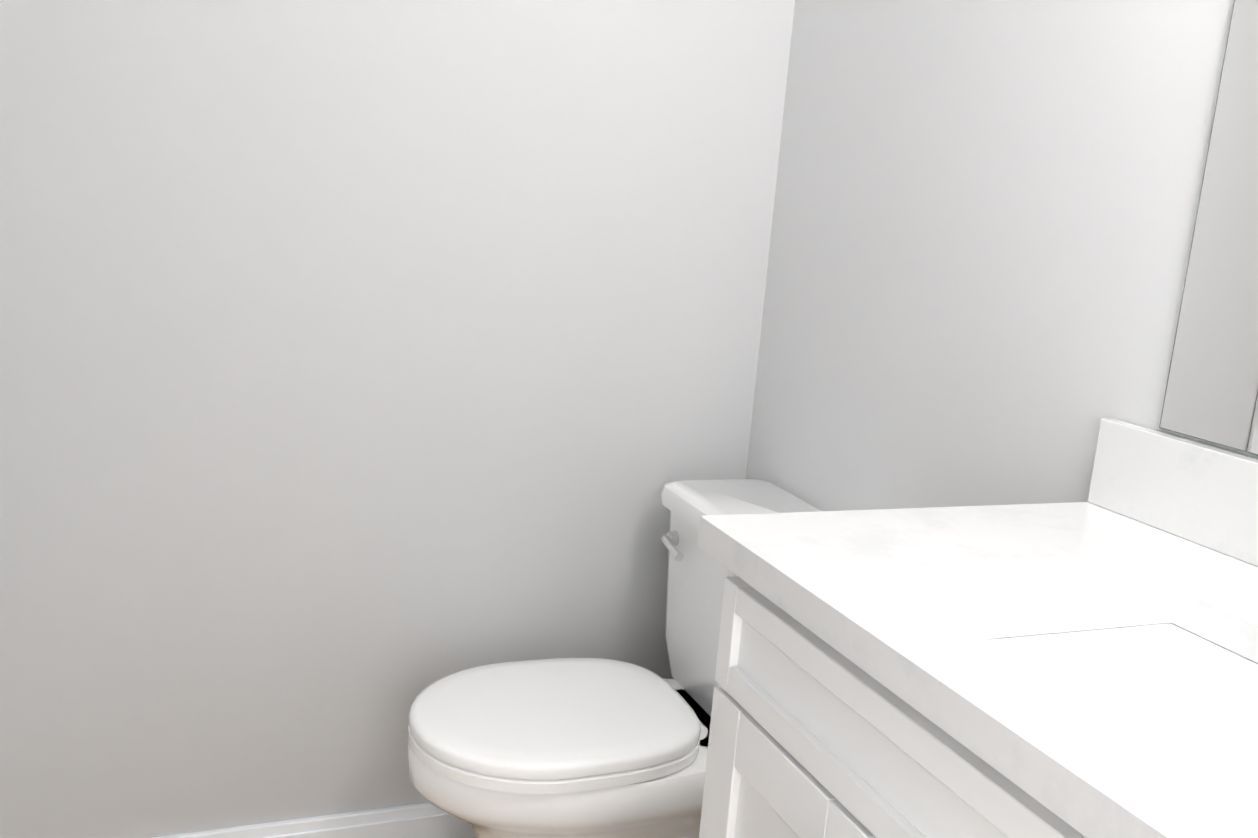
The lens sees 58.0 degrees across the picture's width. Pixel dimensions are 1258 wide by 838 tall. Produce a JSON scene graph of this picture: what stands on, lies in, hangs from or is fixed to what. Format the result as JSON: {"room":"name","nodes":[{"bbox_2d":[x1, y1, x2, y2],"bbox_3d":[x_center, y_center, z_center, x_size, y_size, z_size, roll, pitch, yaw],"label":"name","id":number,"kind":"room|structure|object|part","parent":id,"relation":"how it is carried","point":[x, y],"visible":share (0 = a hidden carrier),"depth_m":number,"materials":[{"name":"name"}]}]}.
{"room":"bathroom","nodes":[
{"label":"bathroom","id":0,"kind":"room"},
{"bbox_2d":[0,0,794,837],"bbox_3d":[-0.729,-0.395,1.756,2.338,2.400,0.120,0,12,-22],"label":"wall","id":1,"kind":"structure","parent":0,"point":[370,370],"depth_m":1.88,"materials":[{"name":"grey paint"}]},
{"bbox_2d":[150,802,474,837],"bbox_3d":[-0.435,0.750,2.067,1.322,0.085,0.017,0,12,-22],"label":"baseboard","id":2,"kind":"structure","parent":1,"relation":"attached to","point":[424,820],"depth_m":2.01,"materials":[{"name":"white wood"}]},
{"bbox_2d":[746,0,1257,510],"bbox_3d":[0.915,-0.037,0.643,0.120,2.400,3.251,0,12,-22],"label":"wall","id":3,"kind":"structure","parent":0,"point":[982,226],"depth_m":1.57,"materials":[{"name":"white paint"}]},
{"bbox_2d":[1159,0,1257,455],"bbox_3d":[0.771,-0.316,0.829,0.005,0.841,0.788,0,12,-22],"label":"mirror","id":4,"kind":"object","parent":3,"relation":"attached to","point":[1211,393],"visible":1,"depth_m":1.19,"materials":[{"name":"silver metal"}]},
{"bbox_3d":[-0.233,1.152,0.525,2.338,0.060,3.371,0,12,-22],"label":"floor","id":5,"kind":"structure","parent":0,"visible":0},
{"bbox_2d":[408,479,821,837],"bbox_3d":[-0.015,0.506,1.851,0.687,0.714,0.460,0,12,-22],"label":"toilet","id":6,"kind":"object","parent":5,"relation":"on","point":[575,748],"visible":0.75,"depth_m":1.74,"materials":[{"name":"white ceramic"}]},
{"bbox_3d":[-0.121,0.476,1.801,0.452,0.052,0.368,0,12,-22],"label":"seat","id":7,"kind":"part","parent":6,"relation":"part of","materials":[{"name":"white plastic"}]},
{"bbox_3d":[0.078,0.219,1.958,0.033,0.030,0.090,0,12,-22],"label":"lever","id":8,"kind":"part","parent":6,"relation":"part of","materials":[{"name":"silver metal"}]},
{"bbox_3d":[0.218,0.329,1.903,0.216,0.352,0.460,0,12,-22],"label":"tank","id":9,"kind":"part","parent":6,"relation":"part of","materials":[{"name":"white ceramic"}]},
{"bbox_2d":[697,419,1257,837],"bbox_3d":[0.435,0.533,0.928,0.552,1.097,0.863,0,12,-22],"label":"bathroom vanity","id":10,"kind":"object","parent":5,"relation":"on","point":[1089,669],"visible":1,"depth_m":0.98,"materials":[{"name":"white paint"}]}
]}

